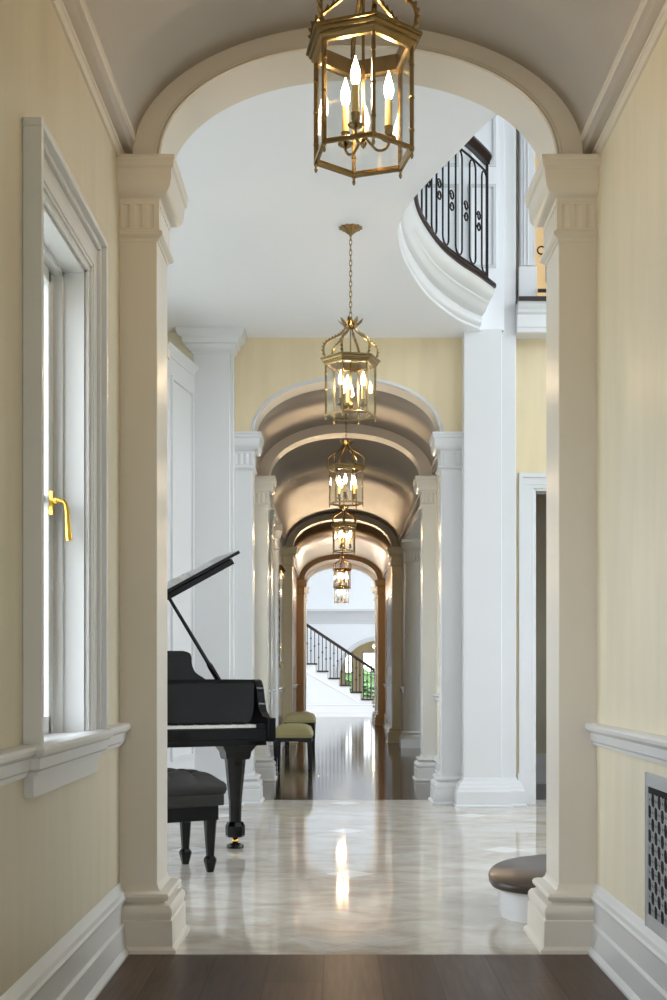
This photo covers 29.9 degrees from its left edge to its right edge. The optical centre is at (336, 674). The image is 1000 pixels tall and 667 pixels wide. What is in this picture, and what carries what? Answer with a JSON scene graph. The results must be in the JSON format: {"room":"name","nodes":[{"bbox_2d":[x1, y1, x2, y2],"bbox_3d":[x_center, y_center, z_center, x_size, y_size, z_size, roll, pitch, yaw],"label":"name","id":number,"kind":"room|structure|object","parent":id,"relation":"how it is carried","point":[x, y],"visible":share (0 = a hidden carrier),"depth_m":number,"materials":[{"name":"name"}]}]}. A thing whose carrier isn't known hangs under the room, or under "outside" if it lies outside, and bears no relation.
{"room":"mansion hallway","nodes":[
{"label":"mansion hallway","id":0,"kind":"room"},
{"bbox_2d":[0,0,119,996],"bbox_3d":[-0.968,-0.850,1.000,0.200,3.900,8.000,0,0,0],"label":"wall","id":1,"kind":"structure","parent":0,"point":[60,846],"depth_m":3.61,"materials":[{"name":"beige paint"}]},
{"bbox_2d":[0,744,36,785],"bbox_3d":[-0.845,0.237,2.953,0.046,0.089,1.005,0,0,0],"label":"trim","id":2,"kind":"structure","parent":1,"relation":"attached to","point":[15,761],"depth_m":3.26,"materials":[{"name":"white paint"}]},
{"bbox_2d":[0,883,128,999],"bbox_3d":[-0.843,0.966,1.000,0.050,0.268,8.000,0,0,0],"label":"baseboard","id":3,"kind":"structure","parent":1,"relation":"attached to","point":[80,964],"depth_m":4.17,"materials":[{"name":"white paint"}]},
{"bbox_2d":[22,117,113,797],"bbox_3d":[-0.909,-0.599,3.955,0.217,1.883,1.064,0,0,0],"label":"window","id":4,"kind":"structure","parent":1,"relation":"in","point":[65,304],"depth_m":4.27,"materials":[{"name":"white paint"}]},
{"bbox_2d":[50,0,135,155],"bbox_3d":[-0.836,-2.096,1.000,0.064,0.111,8.000,0,0,0],"label":"trim","id":5,"kind":"structure","parent":1,"relation":"attached to","point":[58,5],"depth_m":4.31,"materials":[{"name":"beige paint"}]},
{"bbox_2d":[105,723,130,750],"bbox_3d":[-0.845,0.237,4.725,0.046,0.089,0.550,0,0,0],"label":"trim","id":6,"kind":"structure","parent":1,"relation":"attached to","point":[120,730],"depth_m":4.80,"materials":[{"name":"white paint"}]},
{"bbox_2d":[167,347,169,359],"bbox_3d":[-1.744,-0.728,10.070,1.113,3.655,0.900,0,0,0],"label":"wall","id":7,"kind":"structure","parent":0,"point":[168,351],"depth_m":9.64,"materials":[{"name":"beige paint"}]},
{"bbox_2d":[167,342,198,768],"bbox_3d":[-1.236,-0.730,10.056,0.050,3.660,0.892,0,0,10],"label":"panelling","id":8,"kind":"object","parent":7,"relation":"attached to","point":[181,370],"visible":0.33,"depth_m":10.00,"materials":[{"name":"white paint"}]},
{"bbox_2d":[279,539,296,724],"bbox_3d":[-0.968,-0.900,20.170,0.200,4.000,13.860,0,0,0],"label":"wall","id":9,"kind":"structure","parent":0,"point":[294,577],"depth_m":24.94,"materials":[{"name":"beige paint"}]},
{"bbox_2d":[269,510,276,759],"bbox_3d":[-0.830,-0.474,15.825,0.116,3.149,0.552,0,0,0],"label":"pilaster","id":10,"kind":"object","parent":9,"relation":"attached to","point":[272,515],"visible":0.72,"depth_m":15.60,"materials":[{"name":"white paint"}]},
{"bbox_2d":[269,686,285,694],"bbox_3d":[-0.845,0.237,16.680,0.046,0.089,6.880,0,0,0],"label":"trim","id":11,"kind":"structure","parent":9,"relation":"attached to","point":[281,689],"depth_m":18.47,"materials":[{"name":"white paint"}]},
{"bbox_2d":[270,497,286,546],"bbox_3d":[-0.836,-2.096,16.680,0.064,0.111,6.880,0,0,0],"label":"trim","id":12,"kind":"structure","parent":9,"relation":"attached to","point":[281,541],"depth_m":18.79,"materials":[{"name":"white paint"}]},
{"bbox_2d":[279,565,285,667],"bbox_3d":[-0.848,-0.875,18.750,0.160,1.550,1.240,0,0,0],"label":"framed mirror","id":13,"kind":"object","parent":9,"relation":"attached to","point":[282,571],"visible":0.59,"depth_m":18.69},
{"bbox_2d":[293,561,299,578],"bbox_3d":[-0.836,-2.096,23.750,0.064,0.111,6.700,0,0,0],"label":"trim","id":14,"kind":"structure","parent":9,"relation":"attached to","point":[294,561],"depth_m":25.48,"materials":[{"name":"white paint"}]},
{"bbox_2d":[167,115,503,361],"bbox_3d":[-1.850,-2.500,10.670,6.500,7.200,0.460,0,0,0],"label":"wall","id":15,"kind":"structure","parent":0,"point":[493,317],"depth_m":10.46,"materials":[{"name":"white paint"}]},
{"bbox_2d":[423,116,495,267],"bbox_3d":[0.940,-4.600,10.453,0.780,2.400,0.015,0,0,0],"label":"trim","id":16,"kind":"structure","parent":15,"relation":"attached to","point":[493,164],"depth_m":10.45,"materials":[{"name":"white paint"}]},
{"bbox_2d":[297,555,383,579],"bbox_3d":[0.084,-2.474,27.240,2.404,0.851,0.280,0,0,0],"label":"wall","id":17,"kind":"structure","parent":0,"point":[312,564],"depth_m":27.10,"materials":[{"name":"beige paint"}]},
{"bbox_2d":[307,569,374,681],"bbox_3d":[0.500,-2.150,40.100,9.000,6.500,0.200,0,0,0],"label":"wall","id":18,"kind":"structure","parent":0,"point":[320,595],"depth_m":40.00,"materials":[{"name":"white paint"}]},
{"bbox_2d":[307,609,374,623],"bbox_3d":[0.500,-1.850,39.870,9.000,0.460,0.260,0,0,0],"label":"crown molding","id":19,"kind":"structure","parent":18,"relation":"attached to","point":[314,616],"depth_m":39.90,"materials":[{"name":"white paint"}]},
{"bbox_2d":[335,636,374,677],"bbox_3d":[1.500,-0.580,39.975,3.120,1.360,0.050,0,0,0],"label":"trim","id":20,"kind":"structure","parent":18,"relation":"attached to","point":[350,649],"depth_m":39.95,"materials":[{"name":"white paint"}]},
{"bbox_2d":[305,563,376,586],"bbox_3d":[0.084,-2.474,29.340,2.404,0.851,0.280,0,0,0],"label":"wall","id":21,"kind":"structure","parent":0,"point":[312,573],"depth_m":29.20,"materials":[{"name":"white paint"}]},
{"bbox_2d":[306,560,375,575],"bbox_3d":[0.084,-2.379,28.290,1.960,0.602,1.820,0,0,0],"label":"ceiling","id":22,"kind":"structure","parent":0,"point":[334,561],"depth_m":28.83,"materials":[{"name":"paint"}]},
{"bbox_2d":[333,561,349,603],"bbox_3d":[0.100,-2.122,28.600,0.394,1.006,0.341,0,0,0],"label":"pendant lantern","id":23,"kind":"object","parent":22,"relation":"hanging from","point":[343,579],"visible":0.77,"depth_m":28.59,"materials":[{"name":"gold metal"}]},
{"bbox_2d":[294,521,390,578],"bbox_3d":[0.084,-2.379,23.750,1.960,0.602,6.700,0,0,0],"label":"ceiling","id":24,"kind":"structure","parent":0,"point":[316,542],"depth_m":23.88,"materials":[{"name":"beige paint"}]},
{"bbox_2d":[332,538,351,589],"bbox_3d":[0.098,-2.122,23.900,0.394,1.006,0.341,0,0,18],"label":"pendant lantern","id":25,"kind":"object","parent":24,"relation":"hanging from","point":[342,557],"visible":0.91,"depth_m":23.85,"materials":[{"name":"gold metal"}]},
{"bbox_2d":[284,513,400,546],"bbox_3d":[0.084,-2.474,20.260,2.404,0.851,0.280,0,0,0],"label":"wall","id":26,"kind":"structure","parent":0,"point":[380,526],"depth_m":20.12,"materials":[{"name":"paint"}]},
{"bbox_2d":[270,438,419,544],"bbox_3d":[0.084,-2.379,16.680,1.960,0.602,6.880,0,0,0],"label":"ceiling","id":27,"kind":"structure","parent":0,"point":[301,494],"depth_m":16.23,"materials":[{"name":"paint"}]},
{"bbox_2d":[331,481,356,552],"bbox_3d":[0.093,-2.122,16.800,0.341,1.006,0.394,0,0,-4],"label":"pendant lantern","id":28,"kind":"object","parent":27,"relation":"hanging from","point":[344,525],"visible":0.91,"depth_m":16.73,"materials":[{"name":"gold metal"}]},
{"bbox_2d":[255,424,435,475],"bbox_3d":[0.084,-2.474,13.100,2.404,0.851,0.280,0,0,0],"label":"wall","id":29,"kind":"structure","parent":0,"point":[331,431],"depth_m":12.96,"materials":[{"name":"paint"}]},
{"bbox_2d":[256,388,437,473],"bbox_3d":[0.084,-2.379,11.930,1.960,0.602,2.060,0,0,0],"label":"ceiling","id":30,"kind":"structure","parent":0,"point":[396,414],"depth_m":12.12,"materials":[{"name":"paint"}]},
{"bbox_2d":[326,405,365,508],"bbox_3d":[0.088,-2.122,12.100,0.341,1.006,0.394,0,0,38],"label":"pendant lantern","id":31,"kind":"object","parent":30,"relation":"hanging from","point":[341,468],"visible":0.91,"depth_m":12.07,"materials":[{"name":"gold metal"}]},
{"bbox_2d":[167,81,545,339],"bbox_3d":[-0.050,-2.975,9.525,10.100,0.240,8.550,0,0,0],"label":"ceiling","id":32,"kind":"structure","parent":0,"point":[259,246],"depth_m":7.89,"materials":[{"name":"white paint"}]},
{"bbox_2d":[320,224,380,425],"bbox_3d":[0.087,-2.240,8.000,0.341,1.239,0.394,0,0,-41],"label":"pendant lantern","id":33,"kind":"object","parent":32,"relation":"hanging from","point":[335,361],"visible":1,"depth_m":7.97,"materials":[{"name":"gold metal"}]},
{"bbox_2d":[398,198,494,329],"bbox_3d":[2.014,-2.978,7.143,2.815,0.235,6.148,0,0,-39],"label":"fascia","id":34,"kind":"object","parent":32,"relation":"attached to","point":[460,293],"visible":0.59,"depth_m":9.42,"materials":[{"name":"white paint"}]},
{"bbox_2d":[414,194,495,287],"bbox_3d":[2.103,-3.112,6.985,2.764,0.035,5.922,0,0,-40],"label":"nosing","id":35,"kind":"structure","parent":34,"relation":"on","point":[438,241],"depth_m":9.19,"materials":[{"name":"brown wood"}]},
{"bbox_2d":[421,136,491,276],"bbox_3d":[0.721,-3.672,8.194,0.749,1.089,3.897,0,0,5],"label":"balcony railing","id":36,"kind":"object","parent":35,"relation":"on","point":[473,145],"visible":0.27,"depth_m":9.73,"materials":[{"name":"black metal"}]},
{"bbox_2d":[516,296,545,303],"bbox_3d":[3.252,-3.112,10.620,3.496,0.035,0.560,0,0,0],"label":"nosing","id":37,"kind":"structure","parent":32,"relation":"on","point":[520,298],"depth_m":10.34,"materials":[{"name":"brown wood"}]},
{"bbox_2d":[537,246,545,292],"bbox_3d":[2.578,-3.635,10.460,1.814,0.870,0.070,0,0,0],"label":"balcony railing","id":38,"kind":"object","parent":37,"relation":"on","point":[539,290],"visible":0.04,"depth_m":10.45,"materials":[{"name":"black metal"}]},
{"bbox_2d":[339,641,374,701],"bbox_3d":[1.500,-0.700,50.100,9.000,3.600,0.200,0,0,0],"label":"wall","id":39,"kind":"structure","parent":0,"point":[357,651],"depth_m":50.00,"materials":[{"name":"beige paint"}]},
{"bbox_2d":[342,651,353,690],"bbox_3d":[0.450,-0.105,50.010,0.460,1.710,0.080,0,0,0],"label":"window","id":40,"kind":"structure","parent":39,"relation":"in","point":[352,652],"depth_m":49.97,"materials":[{"name":"white paint"}]},
{"bbox_2d":[361,650,374,699],"bbox_3d":[1.385,0.020,50.010,0.850,1.960,0.080,0,0,0],"label":"window","id":41,"kind":"structure","parent":39,"relation":"in","point":[363,651],"depth_m":49.97,"materials":[{"name":"white paint"}]},
{"bbox_2d":[133,28,582,159],"bbox_3d":[0.109,-2.575,5.135,2.254,1.051,0.270,0,0,0],"label":"arch","id":42,"kind":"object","parent":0,"point":[479,87],"depth_m":5.03,"materials":[{"name":"beige paint"}]},
{"bbox_2d":[153,41,562,153],"bbox_3d":[0.084,-2.292,4.992,1.640,0.485,0.016,0,0,0],"label":"trim","id":43,"kind":"structure","parent":42,"relation":"attached to","point":[193,91],"depth_m":4.99,"materials":[{"name":"beige paint"}]},
{"bbox_2d":[95,702,627,999],"bbox_3d":[-0.050,1.150,24.400,10.500,0.100,55.200,0,0,0],"label":"floor","id":44,"kind":"structure","parent":0,"point":[307,876],"depth_m":6.14,"materials":[{"name":"stone"}]},
{"bbox_2d":[116,154,189,953],"bbox_3d":[-0.805,-0.474,5.150,0.343,3.149,0.470,0,0,0],"label":"pilaster","id":45,"kind":"object","parent":44,"relation":"on","point":[153,196],"visible":0.71,"depth_m":5.00,"materials":[{"name":"beige paint"}]},
{"bbox_2d":[167,768,226,871],"bbox_3d":[-1.076,0.811,6.939,0.808,0.577,0.458,0,0,-31],"label":"piano bench","id":46,"kind":"object","parent":44,"relation":"on","point":[193,795],"visible":0.4,"depth_m":6.90,"materials":[{"name":"grey leather"}]},
{"bbox_2d":[167,768,226,796],"bbox_3d":[-1.076,0.596,6.939,0.808,0.145,0.458,0,0,-31],"label":"seat cushion","id":47,"kind":"object","parent":46,"relation":"on","point":[181,782],"depth_m":6.88,"materials":[{"name":"grey leather"}]},
{"bbox_2d":[175,327,246,807],"bbox_3d":[-1.048,-0.880,10.473,0.575,3.960,0.375,0,0,0],"label":"pier","id":48,"kind":"object","parent":44,"relation":"on","point":[212,349],"visible":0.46,"depth_m":10.42,"materials":[{"name":"white paint"}]},
{"bbox_2d":[167,551,275,848],"bbox_3d":[-1.458,0.158,8.263,1.524,1.885,1.880,0,0,-25],"label":"grand piano","id":49,"kind":"object","parent":44,"relation":"on","point":[231,716],"visible":0.44,"depth_m":7.82,"materials":[{"name":"black paint"}]},
{"bbox_2d":[226,843,243,848],"bbox_3d":[-0.647,1.087,7.940,0.112,0.026,0.112,0,0,-25],"label":"piano foot","id":50,"kind":"object","parent":49,"relation":"on","point":[231,845],"depth_m":7.90,"materials":[{"name":"black wood"}]},
{"bbox_2d":[231,354,243,805],"bbox_3d":[-0.904,-0.880,10.537,0.242,3.960,0.205,0,0,0],"label":"pier","id":51,"kind":"object","parent":44,"relation":"on","point":[233,356],"visible":0.12,"depth_m":10.52,"materials":[{"name":"white paint"}]},
{"bbox_2d":[234,431,264,804],"bbox_3d":[-0.805,-0.474,10.760,0.343,3.149,0.450,0,0,0],"label":"pilaster","id":52,"kind":"object","parent":44,"relation":"on","point":[248,445],"visible":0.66,"depth_m":10.62,"materials":[{"name":"white paint"}]},
{"bbox_2d":[255,476,277,780],"bbox_3d":[-0.805,-0.474,13.100,0.343,3.149,0.450,0,0,0],"label":"pilaster","id":53,"kind":"object","parent":44,"relation":"on","point":[265,486],"visible":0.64,"depth_m":12.96,"materials":[{"name":"white paint"}]},
{"bbox_2d":[273,524,282,755],"bbox_3d":[-0.895,-0.470,17.100,0.295,3.140,0.300,0,0,0],"label":"column","id":54,"kind":"structure","parent":44,"relation":"on","point":[278,528],"depth_m":17.02,"materials":[{"name":"white paint"}]},
{"bbox_2d":[283,547,297,742],"bbox_3d":[-0.805,-0.474,20.260,0.343,3.149,0.450,0,0,0],"label":"pilaster","id":55,"kind":"object","parent":44,"relation":"on","point":[289,553],"visible":0.58,"depth_m":20.12,"materials":[{"name":"beige paint"}]},
{"bbox_2d":[273,723,312,772],"bbox_3d":[-0.500,0.833,14.420,0.440,0.535,0.850,0,0,0],"label":"upholstered bench","id":56,"kind":"object","parent":44,"relation":"on","point":[287,732],"visible":0.95,"depth_m":14.01,"materials":[{"name":"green fabric"}]},
{"bbox_2d":[276,723,312,737],"bbox_3d":[-0.500,0.637,14.420,0.440,0.145,0.850,0,0,0],"label":"seat cushion","id":57,"kind":"object","parent":56,"relation":"on","point":[287,730],"depth_m":14.02,"materials":[{"name":"yellow fabric"}]},
{"bbox_2d":[284,712,315,748],"bbox_3d":[-0.555,0.833,18.900,0.460,0.535,0.850,0,0,0],"label":"upholstered bench","id":58,"kind":"object","parent":44,"relation":"on","point":[308,718],"visible":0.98,"depth_m":18.49,"materials":[{"name":"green fabric"}]},
{"bbox_2d":[284,712,315,722],"bbox_3d":[-0.555,0.637,18.900,0.460,0.145,0.850,0,0,0],"label":"seat cushion","id":59,"kind":"object","parent":58,"relation":"on","point":[293,717],"depth_m":18.50,"materials":[{"name":"yellow fabric"}]},
{"bbox_2d":[297,580,307,711],"bbox_3d":[-0.805,-0.474,27.240,0.343,3.149,0.450,0,0,0],"label":"pilaster","id":60,"kind":"object","parent":44,"relation":"on","point":[301,584],"visible":0.52,"depth_m":27.10,"materials":[{"name":"beige paint"}]},
{"bbox_2d":[304,587,309,711],"bbox_3d":[-0.805,-0.474,29.340,0.343,3.149,0.450,0,0,0],"label":"pilaster","id":61,"kind":"object","parent":44,"relation":"on","point":[307,589],"visible":0.38,"depth_m":29.20,"materials":[{"name":"white paint"}]},
{"bbox_2d":[307,624,374,712],"bbox_3d":[-1.182,-1.006,36.635,5.327,4.213,1.330,0,0,0],"label":"staircase","id":62,"kind":"structure","parent":44,"relation":"on","point":[325,694],"depth_m":36.00,"materials":[{"name":"white paint"}]},
{"bbox_2d":[371,587,377,721],"bbox_3d":[0.974,-0.474,29.340,0.343,3.149,0.450,0,0,0],"label":"pilaster","id":63,"kind":"object","parent":44,"relation":"on","point":[374,589],"visible":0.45,"depth_m":29.20,"materials":[{"name":"white paint"}]},
{"bbox_2d":[374,580,384,724],"bbox_3d":[0.974,-0.474,27.240,0.343,3.149,0.450,0,0,0],"label":"pilaster","id":64,"kind":"object","parent":44,"relation":"on","point":[379,584],"visible":0.7,"depth_m":27.10,"materials":[{"name":"beige paint"}]},
{"bbox_2d":[386,547,401,742],"bbox_3d":[0.974,-0.474,20.260,0.343,3.149,0.450,0,0,0],"label":"pilaster","id":65,"kind":"object","parent":44,"relation":"on","point":[394,732],"visible":0.67,"depth_m":20.12,"materials":[{"name":"beige paint"}]},
{"bbox_2d":[399,539,420,747],"bbox_3d":[1.240,-0.460,18.950,0.570,3.120,0.570,0,0,0],"label":"round column","id":66,"kind":"structure","parent":44,"relation":"on","point":[410,737],"depth_m":18.75,"materials":[{"name":"white paint"}]},
{"bbox_2d":[412,476,437,780],"bbox_3d":[0.974,-0.474,13.100,0.343,3.149,0.450,0,0,0],"label":"pilaster","id":67,"kind":"object","parent":44,"relation":"on","point":[424,486],"visible":0.76,"depth_m":12.96,"materials":[{"name":"white paint"}]},
{"bbox_2d":[428,431,462,804],"bbox_3d":[0.974,-0.474,10.760,0.343,3.149,0.450,0,0,0],"label":"pilaster","id":68,"kind":"object","parent":44,"relation":"on","point":[446,446],"visible":0.75,"depth_m":10.62,"materials":[{"name":"white paint"}]},
{"bbox_2d":[453,329,513,807],"bbox_3d":[1.217,-0.890,10.498,0.486,3.980,0.325,0,0,0],"label":"pier","id":69,"kind":"object","parent":44,"relation":"on","point":[481,784],"visible":0.98,"depth_m":10.42,"materials":[{"name":"white paint"}]},
{"bbox_2d":[502,119,527,806],"bbox_3d":[1.440,-2.500,10.537,0.299,7.200,0.245,0,0,0],"label":"pier","id":70,"kind":"object","parent":44,"relation":"on","point":[518,799],"visible":0.64,"depth_m":10.50,"materials":[{"name":"white paint"}]},
{"bbox_2d":[488,854,545,922],"bbox_3d":[1.782,0.670,5.930,2.160,0.860,1.140,0,0,0],"label":"curved staircase","id":71,"kind":"structure","parent":44,"relation":"on","point":[513,877],"depth_m":5.68,"materials":[{"name":"white paint"}]},
{"bbox_2d":[523,154,599,953],"bbox_3d":[0.974,-0.474,5.150,0.343,3.149,0.470,0,0,0],"label":"pilaster","id":72,"kind":"object","parent":44,"relation":"on","point":[560,199],"visible":0.74,"depth_m":5.00,"materials":[{"name":"beige paint"}]},
{"bbox_2d":[62,0,665,153],"bbox_3d":[0.084,-2.379,1.000,1.960,0.602,8.000,0,0,0],"label":"ceiling","id":73,"kind":"structure","parent":0,"point":[572,46],"depth_m":4.71,"materials":[{"name":"paint"}]},
{"bbox_2d":[306,0,422,185],"bbox_3d":[0.084,-2.126,4.000,0.394,0.999,0.341,0,0,20],"label":"pendant lantern","id":74,"kind":"object","parent":73,"relation":"hanging from","point":[373,22],"visible":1,"depth_m":3.97,"materials":[{"name":"gold metal"}]},
{"bbox_2d":[235,129,517,430],"bbox_3d":[0.160,-4.074,10.750,2.920,4.051,0.300,0,0,0],"label":"wall","id":75,"kind":"structure","parent":0,"point":[431,368],"depth_m":10.62,"materials":[{"name":"beige paint"}]},
{"bbox_2d":[251,376,442,430],"bbox_3d":[0.084,-2.277,10.758,1.584,0.457,0.284,0,0,0],"label":"trim","id":76,"kind":"structure","parent":75,"relation":"attached to","point":[315,386],"depth_m":10.74,"materials":[{"name":"paint"}]},
{"bbox_2d":[517,131,536,298],"bbox_3d":[1.600,-4.580,10.547,0.150,2.900,0.145,0,0,0],"label":"pilaster","id":77,"kind":"object","parent":75,"relation":"attached to","point":[527,271],"visible":0.58,"depth_m":10.49,"materials":[{"name":"white paint"}]},
{"bbox_2d":[385,476,438,755],"bbox_3d":[1.186,-0.900,19.000,0.300,4.000,16.200,0,0,0],"label":"wall","id":78,"kind":"structure","parent":0,"point":[403,552],"depth_m":19.45,"materials":[{"name":"white paint"}]},
{"bbox_2d":[382,558,390,579],"bbox_3d":[1.004,-2.096,23.750,0.064,0.111,6.700,0,0,0],"label":"trim","id":79,"kind":"structure","parent":78,"relation":"attached to","point":[389,558],"depth_m":25.15,"materials":[{"name":"white paint"}]},
{"bbox_2d":[383,713,390,730],"bbox_3d":[1.011,0.966,23.750,0.050,0.268,6.700,0,0,0],"label":"baseboard","id":80,"kind":"structure","parent":78,"relation":"attached to","point":[386,725],"depth_m":25.91,"materials":[{"name":"white paint"}]},
{"bbox_2d":[386,589,390,725],"bbox_3d":[1.021,-0.260,24.200,0.030,2.720,2.440,0,0,0],"label":"door","id":81,"kind":"structure","parent":78,"relation":"in","point":[388,596],"depth_m":24.42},
{"bbox_2d":[397,495,419,541],"bbox_3d":[1.004,-2.096,16.680,0.064,0.111,6.880,0,0,0],"label":"trim","id":82,"kind":"structure","parent":78,"relation":"attached to","point":[418,510],"depth_m":17.01,"materials":[{"name":"white paint"}]},
{"bbox_2d":[432,693,438,702],"bbox_3d":[1.013,0.237,11.930,0.046,0.089,2.060,0,0,0],"label":"trim","id":83,"kind":"structure","parent":78,"relation":"attached to","point":[436,695],"depth_m":12.69,"materials":[{"name":"white paint"}]},
{"bbox_2d":[434,755,438,773],"bbox_3d":[1.011,0.966,11.930,0.050,0.268,2.060,0,0,0],"label":"baseboard","id":84,"kind":"structure","parent":78,"relation":"attached to","point":[436,760],"depth_m":12.70,"materials":[{"name":"white paint"}]},
{"bbox_2d":[516,340,545,776],"bbox_3d":[3.200,-0.900,10.790,3.600,4.000,0.220,0,0,0],"label":"wall","id":85,"kind":"structure","parent":0,"point":[530,354],"depth_m":10.68,"materials":[{"name":"beige paint"}]},
{"bbox_2d":[517,473,545,803],"bbox_3d":[2.135,-0.310,10.770,1.190,2.820,0.260,0,0,0],"label":"door frame","id":86,"kind":"structure","parent":85,"relation":"in","point":[529,484],"depth_m":10.66,"materials":[{"name":"white paint"}]},
{"bbox_2d":[535,153,545,295],"bbox_3d":[3.200,-4.615,13.750,3.600,2.970,0.100,0,0,0],"label":"wall","id":87,"kind":"structure","parent":0,"point":[539,234],"depth_m":13.70,"materials":[{"name":"beige paint"}]},
{"bbox_2d":[536,494,545,753],"bbox_3d":[3.150,-0.900,11.800,3.700,4.000,1.800,0,0,0],"label":"wall","id":88,"kind":"structure","parent":0,"point":[540,498],"depth_m":12.60,"materials":[{"name":"grey paint"}]},
{"bbox_2d":[536,754,545,783],"bbox_3d":[3.275,-0.200,12.575,3.450,2.600,0.050,0,0,0],"label":"trim","id":89,"kind":"structure","parent":88,"relation":"attached to","point":[540,758],"depth_m":12.57,"materials":[{"name":"white paint"}]},
{"bbox_2d":[596,25,666,920],"bbox_3d":[1.136,-0.850,1.000,0.200,3.900,8.000,0,0,0],"label":"wall","id":90,"kind":"structure","parent":0,"point":[631,206],"depth_m":4.38,"materials":[{"name":"beige paint"}]},
{"bbox_2d":[580,0,666,155],"bbox_3d":[1.004,-2.096,1.000,0.064,0.111,8.000,0,0,0],"label":"trim","id":91,"kind":"structure","parent":90,"relation":"attached to","point":[660,24],"depth_m":4.34,"materials":[{"name":"beige paint"}]},
{"bbox_2d":[585,723,666,764],"bbox_3d":[1.013,0.237,1.000,0.046,0.089,8.000,0,0,0],"label":"trim","id":92,"kind":"structure","parent":90,"relation":"attached to","point":[652,747],"depth_m":4.29,"materials":[{"name":"white paint"}]},
{"bbox_2d":[588,883,666,999],"bbox_3d":[1.011,0.966,1.000,0.050,0.268,8.000,0,0,0],"label":"baseboard","id":93,"kind":"structure","parent":90,"relation":"attached to","point":[633,957],"depth_m":4.35,"materials":[{"name":"white paint"}]},
{"bbox_2d":[645,772,666,942],"bbox_3d":[1.032,0.582,3.736,0.009,0.513,0.872,0,0,0],"label":"air vent","id":94,"kind":"object","parent":90,"relation":"in","point":[655,785],"visible":1,"depth_m":4.04,"materials":[{"name":"silver metal"}]},
{"bbox_3d":[1.500,1.155,55.100,15.000,0.090,9.800,0,0,0],"label":"floor","id":95,"kind":"structure","parent":0,"visible":0},
{"bbox_2d":[346,669,373,697],"bbox_3d":[1.996,0.379,53.637,10.088,1.442,1.727,0,0,0],"label":"hedge","id":96,"kind":"object","parent":95,"relation":"on","point":[365,670],"visible":0.07,"depth_m":53.44,"materials":[{"name":"green plant"}]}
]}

